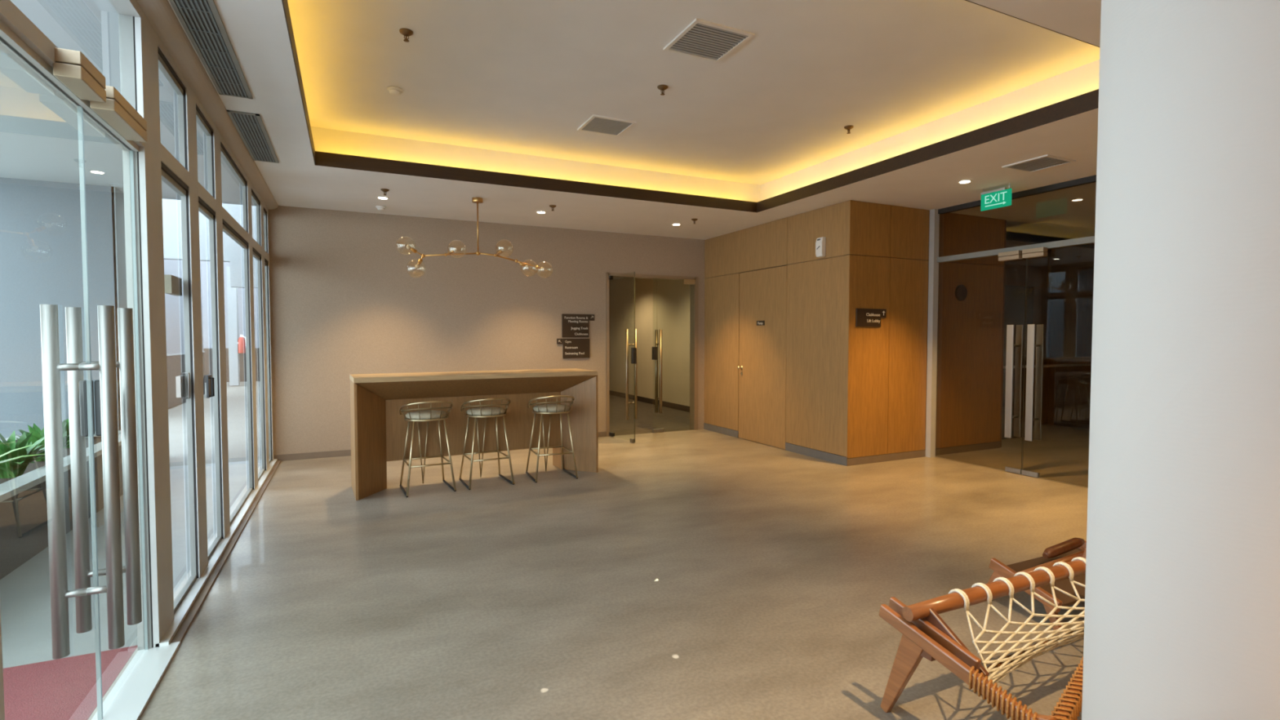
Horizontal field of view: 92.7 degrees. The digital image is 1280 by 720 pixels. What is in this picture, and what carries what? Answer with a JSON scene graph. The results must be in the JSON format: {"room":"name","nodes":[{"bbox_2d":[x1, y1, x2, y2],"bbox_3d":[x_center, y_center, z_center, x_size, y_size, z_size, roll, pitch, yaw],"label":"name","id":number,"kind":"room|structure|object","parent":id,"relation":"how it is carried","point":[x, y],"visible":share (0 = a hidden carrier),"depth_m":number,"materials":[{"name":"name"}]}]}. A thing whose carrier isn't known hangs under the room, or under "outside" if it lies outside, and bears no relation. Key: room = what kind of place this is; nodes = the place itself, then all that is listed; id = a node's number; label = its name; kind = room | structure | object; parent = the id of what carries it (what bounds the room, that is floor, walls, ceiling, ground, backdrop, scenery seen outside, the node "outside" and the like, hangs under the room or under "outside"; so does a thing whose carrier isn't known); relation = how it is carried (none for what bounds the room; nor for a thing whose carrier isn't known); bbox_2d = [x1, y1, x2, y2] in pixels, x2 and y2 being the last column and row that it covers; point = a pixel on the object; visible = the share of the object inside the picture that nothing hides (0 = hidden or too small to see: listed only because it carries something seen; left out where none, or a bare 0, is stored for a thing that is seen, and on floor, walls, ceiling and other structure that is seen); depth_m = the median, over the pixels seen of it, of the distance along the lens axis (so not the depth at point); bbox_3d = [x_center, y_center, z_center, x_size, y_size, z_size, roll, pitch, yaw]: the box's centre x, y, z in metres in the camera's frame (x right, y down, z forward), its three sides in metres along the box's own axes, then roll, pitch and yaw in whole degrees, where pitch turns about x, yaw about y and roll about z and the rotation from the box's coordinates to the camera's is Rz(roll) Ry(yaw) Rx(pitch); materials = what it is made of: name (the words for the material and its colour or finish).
{"room":"lobby","nodes":[
{"label":"lobby","id":0,"kind":"room"},
{"bbox_2d":[0,177,120,439],"bbox_3d":[-5.985,-0.265,6.117,1.250,3.000,0.200,-1,2,-25],"label":"wall","id":1,"kind":"structure","parent":0,"point":[41,255],"depth_m":6.03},
{"bbox_2d":[111,186,127,430],"bbox_3d":[-5.673,-0.294,6.902,0.030,3.000,1.350,-1,2,-25],"label":"wall","id":2,"kind":"structure","parent":0,"point":[117,215],"depth_m":6.32,"materials":[{"name":"grey paint"}]},
{"bbox_2d":[0,0,242,204],"bbox_3d":[-4.425,-1.727,4.229,2.494,0.060,5.350,-1,2,-25],"label":"ceiling","id":3,"kind":"structure","parent":0,"point":[39,133],"depth_m":4.33,"materials":[{"name":"grey paint"}]},
{"bbox_2d":[0,460,248,668],"bbox_3d":[-5.556,1.524,0.182,8.074,0.100,12.200,-1,2,-25],"label":"floor","id":4,"kind":"structure","parent":0,"point":[24,592],"depth_m":3.68,"materials":[{"name":"tile"}]},
{"bbox_2d":[0,430,123,579],"bbox_3d":[-4.634,1.071,4.081,1.040,0.520,4.715,-1,2,-25],"label":"planter box","id":5,"kind":"object","parent":4,"relation":"on","point":[24,530],"visible":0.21,"depth_m":4.13,"materials":[{"name":"stone"}]},
{"bbox_2d":[0,444,44,463],"bbox_3d":[-4.419,0.633,3.798,0.858,0.575,0.730,0,2,0],"label":"leafy plant","id":6,"kind":"object","parent":5,"relation":"on","point":[10,451],"visible":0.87,"depth_m":4.03,"materials":[{"name":"green plant"}]},
{"bbox_2d":[0,430,44,478],"bbox_3d":[-4.657,0.704,4.505,0.515,0.381,0.503,-1,2,-25],"label":"leafy plant","id":7,"kind":"object","parent":5,"relation":"on","point":[15,468],"visible":0.86,"depth_m":4.52,"materials":[{"name":"green plant"}]},
{"bbox_2d":[15,421,88,461],"bbox_3d":[-4.964,0.697,5.099,0.507,0.352,0.504,1,2,28],"label":"leafy plant","id":8,"kind":"object","parent":5,"relation":"on","point":[37,434],"visible":0.28,"depth_m":5.07,"materials":[{"name":"green plant"}]},
{"bbox_2d":[62,418,70,448],"bbox_3d":[-5.366,0.687,5.706,0.429,0.327,0.418,1,2,19],"label":"leafy plant","id":9,"kind":"object","parent":5,"relation":"on","point":[67,426],"visible":0.17,"depth_m":5.69,"materials":[{"name":"green plant"}]},
{"bbox_2d":[3,644,137,719],"bbox_3d":[-2.330,1.410,1.716,0.920,0.016,2.205,-1,2,-25],"label":"door mat","id":10,"kind":"object","parent":4,"relation":"on","point":[63,688],"visible":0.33,"depth_m":2.57,"materials":[{"name":"red carpet"}]},
{"bbox_2d":[162,198,244,288],"bbox_3d":[-6.885,-2.620,9.453,2.464,2.940,0.150,-1,2,-25],"label":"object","id":11,"kind":"object","parent":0,"point":[233,253],"visible":0.18,"depth_m":9.46,"materials":[{"name":"grey paint"}]},
{"bbox_2d":[164,259,246,354],"bbox_3d":[-11.158,-1.665,15.460,5.174,2.890,10.400,-1,2,-25],"label":"wall","id":12,"kind":"structure","parent":0,"point":[174,304],"depth_m":15.57,"materials":[{"name":"grey paint"}]},
{"bbox_2d":[166,347,247,408],"bbox_3d":[-11.154,0.334,15.525,5.174,1.110,10.420,-1,2,-25],"label":"wall","id":13,"kind":"structure","parent":0,"point":[175,362],"depth_m":13.72,"materials":[{"name":"grey paint"}]},
{"bbox_2d":[168,382,248,466],"bbox_3d":[-11.698,1.049,13.087,8.074,0.100,16.400,-1,2,-25],"label":"wall","id":14,"kind":"structure","parent":0,"point":[237,395],"depth_m":9.97,"materials":[{"name":"white paint"}]},
{"bbox_2d":[226,266,239,386],"bbox_3d":[-12.391,-1.026,18.609,0.230,3.600,0.300,-1,2,-25],"label":"pier","id":15,"kind":"object","parent":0,"point":[232,292],"visible":0.79,"depth_m":18.49,"materials":[{"name":"grey paint"}]},
{"bbox_2d":[237,334,245,353],"bbox_3d":[-12.138,-0.492,18.638,0.235,0.570,0.187,-1,2,-25],"label":"fire extinguisher","id":16,"kind":"object","parent":15,"relation":"attached to","point":[241,341],"visible":0.92,"depth_m":18.57,"materials":[{"name":"red metal"}]},
{"bbox_2d":[266,205,704,459],"bbox_3d":[-1.584,-0.354,8.512,6.311,3.000,0.120,-1,2,-25],"label":"wall","id":17,"kind":"structure","parent":0,"point":[344,301],"depth_m":7.85,"materials":[{"name":"beige paint"}]},
{"bbox_2d":[136,0,278,209],"bbox_3d":[-2.912,-1.670,4.256,0.100,0.055,6.334,-1,2,-25],"label":"beam","id":18,"kind":"structure","parent":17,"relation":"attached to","point":[160,14],"depth_m":3.58,"materials":[{"name":"beige paint"}]},
{"bbox_2d":[257,197,277,471],"bbox_3d":[-4.171,-0.292,6.832,0.078,3.000,0.694,-1,2,-25],"label":"window","id":19,"kind":"structure","parent":17,"relation":"in","point":[268,464],"depth_m":6.67,"materials":[{"name":"beige metal"}]},
{"bbox_2d":[275,431,606,461],"bbox_3d":[-2.398,1.125,8.107,4.226,0.075,0.012,-1,2,-25],"label":"baseboard","id":20,"kind":"structure","parent":17,"relation":"attached to","point":[344,452],"depth_m":7.38,"materials":[{"name":"grey metal"}]},
{"bbox_2d":[556,313,594,358],"bbox_3d":[-0.917,-0.342,8.749,0.565,0.630,0.027,-1,2,-25],"label":"sign","id":21,"kind":"object","parent":17,"relation":"attached to","point":[572,325],"visible":1,"depth_m":8.74,"materials":[{"name":"brown"}]},
{"bbox_2d":[608,271,636,442],"bbox_3d":[-0.230,-0.043,8.704,0.178,2.356,0.703,-1,2,-25],"label":"door","id":22,"kind":"structure","parent":17,"relation":"in","point":[633,350],"depth_m":8.43,"materials":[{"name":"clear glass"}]},
{"bbox_2d":[605,272,698,436],"bbox_3d":[0.183,-0.090,9.361,1.560,2.410,0.144,-1,2,-25],"label":"trim","id":23,"kind":"structure","parent":17,"relation":"attached to","point":[694,300],"depth_m":9.60,"materials":[{"name":"brown metal"}]},
{"bbox_2d":[652,279,694,432],"bbox_3d":[0.524,-0.073,9.460,0.730,2.361,0.188,-1,2,-25],"label":"door","id":24,"kind":"structure","parent":17,"relation":"in","point":[655,349],"depth_m":9.34,"materials":[{"name":"clear glass"}]},
{"bbox_2d":[88,395,1089,719],"bbox_3d":[1.275,1.193,8.629,11.526,0.100,19.600,-1,2,-25],"label":"floor","id":25,"kind":"structure","parent":0,"point":[699,574],"depth_m":3.62,"materials":[{"name":"stone"}]},
{"bbox_2d":[0,0,144,719],"bbox_3d":[-1.959,-0.117,2.099,0.080,3.000,1.520,-1,2,-25],"label":"trim","id":26,"kind":"structure","parent":25,"relation":"on","point":[16,28],"depth_m":1.87,"materials":[{"name":"beige metal"}]},
{"bbox_2d":[0,35,124,719],"bbox_3d":[-1.868,0.234,1.907,0.202,2.288,0.780,-1,2,-25],"label":"door","id":27,"kind":"structure","parent":26,"relation":"attached to","point":[51,367],"depth_m":2.20,"materials":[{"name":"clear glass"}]},
{"bbox_2d":[53,47,106,102],"bbox_3d":[-1.870,-0.948,2.039,0.075,0.088,0.220,-1,2,-25],"label":"lock","id":28,"kind":"object","parent":26,"relation":"attached to","point":[73,68],"visible":0.96,"depth_m":1.98,"materials":[{"name":"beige metal"}]},
{"bbox_2d":[65,106,147,719],"bbox_3d":[-2.164,0.211,2.528,0.202,2.288,0.572,-1,2,-25],"label":"door","id":29,"kind":"structure","parent":26,"relation":"attached to","point":[77,385],"depth_m":2.38,"materials":[{"name":"clear glass"}]},
{"bbox_2d":[89,85,146,142],"bbox_3d":[-2.040,-0.961,2.396,0.075,0.088,0.400,-1,2,-25],"label":"lock","id":30,"kind":"object","parent":26,"relation":"attached to","point":[117,111],"visible":0.82,"depth_m":2.34,"materials":[{"name":"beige metal"}]},
{"bbox_2d":[91,641,180,719],"bbox_3d":[-1.974,1.370,2.275,0.155,0.014,1.330,-1,2,-25],"label":"trim","id":31,"kind":"structure","parent":25,"relation":"on","point":[129,697],"depth_m":2.55,"materials":[{"name":"silver metal"}]},
{"bbox_2d":[118,8,207,650],"bbox_3d":[-2.456,-0.157,3.186,0.116,3.000,0.870,-1,2,-25],"label":"window","id":32,"kind":"structure","parent":25,"relation":"on","point":[142,51],"depth_m":2.85,"materials":[{"name":"beige metal"}]},
{"bbox_2d":[177,80,230,578],"bbox_3d":[-2.793,-0.185,3.938,0.078,3.000,0.800,-1,2,-25],"label":"window","id":33,"kind":"structure","parent":25,"relation":"on","point":[191,111],"depth_m":3.62,"materials":[{"name":"beige metal"}]},
{"bbox_2d":[170,460,280,643],"bbox_3d":[-3.229,1.269,5.044,0.038,0.012,4.794,-1,2,-25],"label":"trim","id":34,"kind":"structure","parent":25,"relation":"on","point":[188,619],"depth_m":3.81,"materials":[{"name":"metal"}]},
{"bbox_2d":[206,124,259,540],"bbox_3d":[-3.296,-0.224,4.994,0.078,3.000,1.560,-1,2,-25],"label":"window","id":35,"kind":"structure","parent":25,"relation":"on","point":[217,148],"depth_m":4.35,"materials":[{"name":"beige metal"}]},
{"bbox_2d":[242,177,271,489],"bbox_3d":[-3.826,-0.265,6.109,0.078,3.000,0.930,-1,2,-25],"label":"window","id":36,"kind":"structure","parent":25,"relation":"on","point":[258,476],"depth_m":5.82,"materials":[{"name":"beige metal"}]},
{"bbox_2d":[399,400,456,497],"bbox_3d":[-2.047,0.808,5.858,0.483,0.874,0.520,-1,2,-29],"label":"bar stool","id":37,"kind":"object","parent":25,"relation":"on","point":[430,415],"visible":1,"depth_m":5.78,"materials":[{"name":"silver metal"}]},
{"bbox_2d":[405,409,446,419],"bbox_3d":[-2.038,0.519,5.831,0.380,0.063,0.380,-1,2,-29],"label":"seat cushion","id":38,"kind":"object","parent":37,"relation":"on","point":[426,414],"depth_m":5.70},
{"bbox_2d":[349,368,598,500],"bbox_3d":[-1.643,0.679,6.286,2.385,1.100,0.600,-1,2,-29],"label":"bar table","id":39,"kind":"object","parent":25,"relation":"on","point":[378,429],"depth_m":6.18,"materials":[{"name":"brown wood"}]},
{"bbox_2d":[349,368,597,399],"bbox_3d":[-1.643,0.249,6.270,2.385,0.240,0.600,-1,2,-29],"label":"countertop","id":40,"kind":"structure","parent":39,"relation":"on","point":[388,386],"depth_m":6.08,"materials":[{"name":"brown wood"}]},
{"bbox_2d":[458,398,514,489],"bbox_3d":[-1.548,0.798,6.129,0.483,0.874,0.520,-1,2,-28],"label":"bar stool","id":41,"kind":"object","parent":25,"relation":"on","point":[485,412],"visible":1,"depth_m":6.04,"materials":[{"name":"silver metal"}]},
{"bbox_2d":[466,406,505,416],"bbox_3d":[-1.538,0.509,6.101,0.380,0.063,0.380,-1,2,-28],"label":"seat cushion","id":42,"kind":"object","parent":41,"relation":"on","point":[486,411],"depth_m":5.97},
{"bbox_2d":[525,395,577,482],"bbox_3d":[-0.934,0.788,6.410,0.483,0.874,0.520,-1,2,-23],"label":"bar stool","id":43,"kind":"object","parent":25,"relation":"on","point":[546,408],"visible":1,"depth_m":6.30,"materials":[{"name":"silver metal"}]},
{"bbox_2d":[533,404,569,412],"bbox_3d":[-0.926,0.499,6.381,0.380,0.063,0.380,-1,2,-23],"label":"seat cushion","id":44,"kind":"object","parent":43,"relation":"on","point":[544,407],"depth_m":6.25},
{"bbox_2d":[879,547,1086,719],"bbox_3d":[1.755,1.139,2.389,1.494,0.478,0.759,-1,2,-25],"label":"chair","id":45,"kind":"object","parent":25,"relation":"on","point":[925,634],"visible":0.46,"depth_m":2.29,"materials":[{"name":"brown wood"}]},
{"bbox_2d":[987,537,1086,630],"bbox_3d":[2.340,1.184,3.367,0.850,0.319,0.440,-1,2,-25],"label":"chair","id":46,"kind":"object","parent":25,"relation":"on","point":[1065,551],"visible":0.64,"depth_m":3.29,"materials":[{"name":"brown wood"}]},
{"bbox_2d":[1042,537,1084,558],"bbox_3d":[2.392,1.059,3.447,0.354,0.074,0.061,-1,2,-25],"label":"chair armrest","id":47,"kind":"object","parent":46,"relation":"on","point":[1055,550],"depth_m":3.41,"materials":[{"name":"brown wood"}]},
{"bbox_3d":[5.334,0.138,3.796,0.012,2.365,4.260,-1,2,-25],"label":"window","id":48,"kind":"structure","parent":25,"relation":"on","visible":0},
{"bbox_2d":[935,255,1026,474],"bbox_3d":[3.838,0.024,6.938,0.170,2.349,1.053,-1,2,-25],"label":"door","id":49,"kind":"structure","parent":48,"relation":"attached to","point":[1010,328],"depth_m":6.56,"materials":[{"name":"clear glass"}]},
{"bbox_2d":[1021,244,1089,487],"bbox_3d":[4.242,0.055,6.091,0.170,2.349,0.805,-1,2,-25],"label":"door","id":50,"kind":"structure","parent":48,"relation":"attached to","point":[1031,345],"depth_m":6.36,"materials":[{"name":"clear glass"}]},
{"bbox_2d":[608,276,622,280],"bbox_3d":[-1.354,-1.959,13.375,3.100,0.050,8.566,-1,2,-25],"label":"ceiling","id":51,"kind":"structure","parent":0,"point":[614,277],"depth_m":14.78,"materials":[{"name":"paint"}]},
{"bbox_2d":[167,0,1101,243],"bbox_3d":[3.119,-1.917,4.635,11.526,0.410,11.014,-1,2,-25],"label":"ceiling","id":52,"kind":"structure","parent":0,"point":[508,86],"depth_m":4.88,"materials":[{"name":"paint"}]},
{"bbox_2d":[168,0,253,99],"bbox_3d":[-2.275,-1.657,3.269,0.180,0.010,1.365,-1,2,-25],"label":"ceiling vent","id":53,"kind":"object","parent":52,"relation":"in","point":[201,20],"visible":1,"depth_m":3.19,"materials":[{"name":"grey aluminium"},{"name":"dark painted metal"}]},
{"bbox_2d":[226,109,279,163],"bbox_3d":[-2.984,-1.711,4.747,0.190,0.010,1.275,-1,2,-25],"label":"ceiling vent","id":54,"kind":"object","parent":52,"relation":"in","point":[250,126],"visible":1,"depth_m":4.64,"materials":[{"name":"grey metal"}]},
{"bbox_2d":[375,205,386,210],"bbox_3d":[-3.051,-1.784,7.192,0.110,0.043,0.110,-1,2,-25],"label":"smoke detector","id":55,"kind":"object","parent":52,"relation":"attached to","point":[379,207],"visible":1,"depth_m":7.16,"materials":[{"name":"white plastic"}]},
{"bbox_2d":[376,195,389,199],"bbox_3d":[-2.832,-1.784,6.725,0.132,0.009,0.132,-1,2,-25],"label":"recessed light","id":56,"kind":"object","parent":52,"relation":"in","point":[378,197],"visible":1,"depth_m":6.70,"materials":[{"name":"white plastic"}]},
{"bbox_2d":[380,188,389,195],"bbox_3d":[-2.657,-1.745,6.361,0.084,0.060,0.084,-1,2,-25],"label":"sprinkler","id":57,"kind":"object","parent":52,"relation":"attached to","point":[384,190],"visible":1,"depth_m":6.34,"materials":[{"name":"gold metal"}]},
{"bbox_2d":[386,85,402,95],"bbox_3d":[-1.906,-2.085,4.745,0.110,0.043,0.110,-1,2,-25],"label":"smoke detector","id":58,"kind":"object","parent":52,"relation":"attached to","point":[394,91],"visible":1,"depth_m":4.71,"materials":[{"name":"white plastic"}]},
{"bbox_2d":[399,27,413,42],"bbox_3d":[-1.475,-2.043,3.855,0.084,0.060,0.084,-1,2,-25],"label":"sprinkler","id":59,"kind":"object","parent":52,"relation":"attached to","point":[406,32],"visible":1,"depth_m":3.84,"materials":[{"name":"gold metal"}]},
{"bbox_2d":[395,196,552,278],"bbox_3d":[-1.760,-1.335,6.728,1.722,0.908,0.362,-1,2,-27],"label":"chandelier","id":60,"kind":"object","parent":52,"relation":"hanging from","point":[477,200],"visible":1,"depth_m":6.75,"materials":[{"name":"gold metal"}]},
{"bbox_2d":[409,247,422,255],"bbox_3d":[-2.382,-1.152,6.516,0.137,0.086,0.044,-1,2,-25],"label":"socket","id":61,"kind":"object","parent":60,"relation":"attached to","point":[413,250],"depth_m":6.49,"materials":[{"name":"gold metal"}]},
{"bbox_2d":[417,257,422,265],"bbox_3d":[-2.345,-1.065,6.525,0.071,0.110,0.052,-1,2,-25],"label":"socket","id":62,"kind":"object","parent":60,"relation":"attached to","point":[420,261],"depth_m":6.51,"materials":[{"name":"gold metal"}]},
{"bbox_2d":[446,249,453,254],"bbox_3d":[-2.058,-1.163,6.603,0.138,0.049,0.043,1,2,26],"label":"socket","id":63,"kind":"object","parent":60,"relation":"attached to","point":[451,252],"depth_m":6.58,"materials":[{"name":"gold metal"}]},
{"bbox_2d":[517,261,525,266],"bbox_3d":[-1.365,-1.104,6.991,0.105,0.070,0.043,0,2,4],"label":"socket","id":64,"kind":"object","parent":60,"relation":"attached to","point":[521,263],"depth_m":6.98,"materials":[{"name":"gold metal"}]},
{"bbox_2d":[519,261,540,269],"bbox_3d":[-1.291,-1.100,7.066,0.293,0.086,0.044,-1,2,-27],"label":"socket","id":65,"kind":"object","parent":60,"relation":"attached to","point":[521,263],"depth_m":7.07,"materials":[{"name":"gold metal"}]},
{"bbox_2d":[535,210,546,213],"bbox_3d":[-1.212,-1.813,7.496,0.132,0.009,0.132,-1,2,-25],"label":"recessed light","id":66,"kind":"object","parent":52,"relation":"in","point":[538,211],"visible":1,"depth_m":7.46,"materials":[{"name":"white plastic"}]},
{"bbox_2d":[549,204,555,211],"bbox_3d":[-1.020,-1.774,7.140,0.084,0.060,0.084,-1,2,-25],"label":"sprinkler","id":67,"kind":"object","parent":52,"relation":"attached to","point":[553,206],"visible":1,"depth_m":7.12,"materials":[{"name":"gold metal"}]},
{"bbox_2d":[577,114,636,136],"bbox_3d":[-0.305,-2.130,5.561,0.410,0.012,0.410,-1,2,-25],"label":"ceiling vent","id":68,"kind":"object","parent":52,"relation":"in","point":[598,124],"visible":1,"depth_m":5.54,"materials":[{"name":"white plastic"}]},
{"bbox_2d":[657,84,667,95],"bbox_3d":[0.174,-2.075,4.705,0.084,0.060,0.084,-1,2,-25],"label":"sprinkler","id":69,"kind":"object","parent":52,"relation":"attached to","point":[662,87],"visible":1,"depth_m":4.69,"materials":[{"name":"gold metal"}]},
{"bbox_2d":[281,0,1099,212],"bbox_3d":[0.192,-1.771,4.552,4.861,0.125,4.348,-1,2,-25],"label":"trim","id":70,"kind":"structure","parent":52,"relation":"attached to","point":[1088,101],"depth_m":5.78,"materials":[{"name":"paint"}]},
{"bbox_2d":[662,17,755,62],"bbox_3d":[0.442,-2.072,3.979,0.430,0.012,0.430,-1,2,-25],"label":"ceiling vent","id":71,"kind":"object","parent":52,"relation":"in","point":[702,39],"visible":1,"depth_m":3.96,"materials":[{"name":"white plastic"}]},
{"bbox_2d":[844,124,853,133],"bbox_3d":[1.914,-2.108,5.598,0.084,0.060,0.084,-1,2,-25],"label":"sprinkler","id":72,"kind":"object","parent":52,"relation":"attached to","point":[849,127],"visible":1,"depth_m":5.58,"materials":[{"name":"gold metal"}]},
{"bbox_2d":[957,179,972,183],"bbox_3d":[3.204,-1.758,6.023,0.132,0.009,0.132,-1,2,-25],"label":"recessed light","id":73,"kind":"object","parent":52,"relation":"in","point":[963,181],"visible":1,"depth_m":6.00,"materials":[{"name":"white plastic"}]},
{"bbox_2d":[980,182,1012,211],"bbox_3d":[3.631,-1.659,6.227,0.024,0.222,0.320,-1,2,-25],"label":"exit sign","id":74,"kind":"object","parent":52,"relation":"hanging from","point":[999,197],"visible":1,"depth_m":6.22,"materials":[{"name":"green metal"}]},
{"bbox_2d":[1001,154,1075,173],"bbox_3d":[3.525,-1.734,5.404,0.400,0.012,0.400,-1,2,-25],"label":"ceiling vent","id":75,"kind":"object","parent":52,"relation":"in","point":[1045,162],"visible":1,"depth_m":5.38,"materials":[{"name":"white plastic"}]},
{"bbox_2d":[608,277,690,406],"bbox_3d":[0.001,-0.508,14.074,0.100,2.900,8.566,-1,2,-25],"label":"wall","id":76,"kind":"structure","parent":0,"point":[664,304],"depth_m":13.47,"materials":[{"name":"brown"}]},
{"bbox_2d":[609,390,689,412],"bbox_3d":[-0.038,0.886,14.107,0.045,0.110,8.566,-1,2,-25],"label":"baseboard","id":77,"kind":"structure","parent":76,"relation":"attached to","point":[686,408],"depth_m":13.43,"materials":[{"name":"brown"}]},
{"bbox_2d":[704,200,850,457],"bbox_3d":[1.722,-0.346,8.303,0.080,3.000,3.098,-1,2,-25],"label":"wall","id":78,"kind":"structure","parent":0,"point":[817,334],"depth_m":7.63,"materials":[{"name":"brown wood"}]},
{"bbox_2d":[737,265,786,448],"bbox_3d":[1.647,-0.044,8.354,0.111,2.377,1.055,-1,2,-25],"label":"door","id":79,"kind":"structure","parent":78,"relation":"in","point":[762,322],"depth_m":8.32,"materials":[{"name":"brown wood"}]},
{"bbox_2d":[703,422,848,466],"bbox_3d":[1.694,1.105,8.342,0.024,0.098,3.101,-1,2,-25],"label":"baseboard","id":80,"kind":"structure","parent":78,"relation":"attached to","point":[824,455],"depth_m":7.61,"materials":[{"name":"grey metal"}]},
{"bbox_2d":[815,236,826,257],"bbox_3d":[2.135,-1.334,7.222,0.072,0.233,0.110,-1,2,-25],"label":"air freshener","id":81,"kind":"object","parent":78,"relation":"attached to","point":[820,243],"visible":1,"depth_m":7.18,"materials":[{"name":"white plastic"}]},
{"bbox_2d":[846,200,1004,457],"bbox_3d":[3.545,-0.316,7.497,2.672,3.000,0.080,-1,2,-25],"label":"wall","id":82,"kind":"structure","parent":0,"point":[889,245],"depth_m":7.35,"materials":[{"name":"brown wood"}]},
{"bbox_2d":[855,308,886,326],"bbox_3d":[2.656,-0.486,7.010,0.460,0.205,0.024,-1,2,-25],"label":"wall sign","id":83,"kind":"object","parent":82,"relation":"attached to","point":[864,317],"visible":1,"depth_m":6.99,"materials":[{"name":"brown"}]},
{"bbox_2d":[847,441,999,466],"bbox_3d":[3.557,1.142,7.521,2.675,0.083,0.024,-1,2,-25],"label":"baseboard","id":84,"kind":"structure","parent":82,"relation":"attached to","point":[957,449],"depth_m":7.41,"materials":[{"name":"grey metal"}]},
{"bbox_2d":[925,208,939,457],"bbox_3d":[3.553,-0.313,7.418,0.085,3.000,0.070,-1,2,-25],"label":"trim","id":85,"kind":"structure","parent":82,"relation":"attached to","point":[934,230],"depth_m":7.39,"materials":[{"name":"beige metal"}]},
{"bbox_2d":[955,284,967,300],"bbox_3d":[4.025,-0.842,7.645,0.200,0.200,0.030,-1,2,-25],"label":"disc","id":86,"kind":"object","parent":82,"relation":"attached to","point":[961,292],"visible":1,"depth_m":7.62,"materials":[{"name":"brown"}]},
{"bbox_2d":[998,250,1022,261],"bbox_3d":[3.947,-1.109,6.506,0.075,0.088,0.225,-1,2,-25],"label":"lock","id":87,"kind":"object","parent":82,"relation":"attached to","point":[1014,255],"visible":0.84,"depth_m":6.47,"materials":[{"name":"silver metal"}]},
{"bbox_2d":[937,235,1094,262],"bbox_3d":[4.928,-1.105,4.601,0.062,0.060,6.143,-1,2,-25],"label":"trim","id":88,"kind":"structure","parent":82,"relation":"attached to","point":[1087,240],"depth_m":6.46,"materials":[{"name":"grey metal"}]},
{"bbox_2d":[937,174,1096,214],"bbox_3d":[4.929,-1.682,4.580,0.060,0.055,6.143,-1,2,-25],"label":"trim","id":89,"kind":"structure","parent":82,"relation":"attached to","point":[1092,179],"depth_m":6.30,"materials":[{"name":"black metal"}]},
{"bbox_2d":[1022,247,1047,258],"bbox_3d":[4.056,-1.101,6.276,0.075,0.088,0.215,-1,2,-25],"label":"lock","id":90,"kind":"object","parent":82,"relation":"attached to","point":[1039,251],"visible":1,"depth_m":6.24,"materials":[{"name":"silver metal"}]},
{"bbox_2d":[1000,220,1094,447],"bbox_3d":[7.509,-0.248,5.649,2.900,3.000,8.960,-1,2,-25],"label":"wall","id":91,"kind":"structure","parent":0,"point":[1062,281],"depth_m":9.96,"materials":[{"name":"clear glass"}]},
{"bbox_2d":[1001,284,1033,439],"bbox_3d":[5.064,0.028,9.016,1.235,2.200,0.680,-1,2,-25],"label":"door","id":92,"kind":"structure","parent":91,"relation":"in","point":[1015,306],"depth_m":8.79,"materials":[{"name":"black"}]},
{"bbox_2d":[1003,363,1090,368],"bbox_3d":[5.858,0.091,8.995,2.600,0.035,0.025,-1,2,-25],"label":"trim","id":93,"kind":"structure","parent":91,"relation":"attached to","point":[1079,364],"depth_m":9.24,"materials":[{"name":"beige metal"}]},
{"bbox_2d":[1081,0,1279,719],"bbox_3d":[1.027,-0.072,0.882,0.600,3.000,0.600,-1,2,-25],"label":"wall column","id":94,"kind":"structure","parent":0,"point":[1182,615],"depth_m":0.82,"materials":[{"name":"white paint"}]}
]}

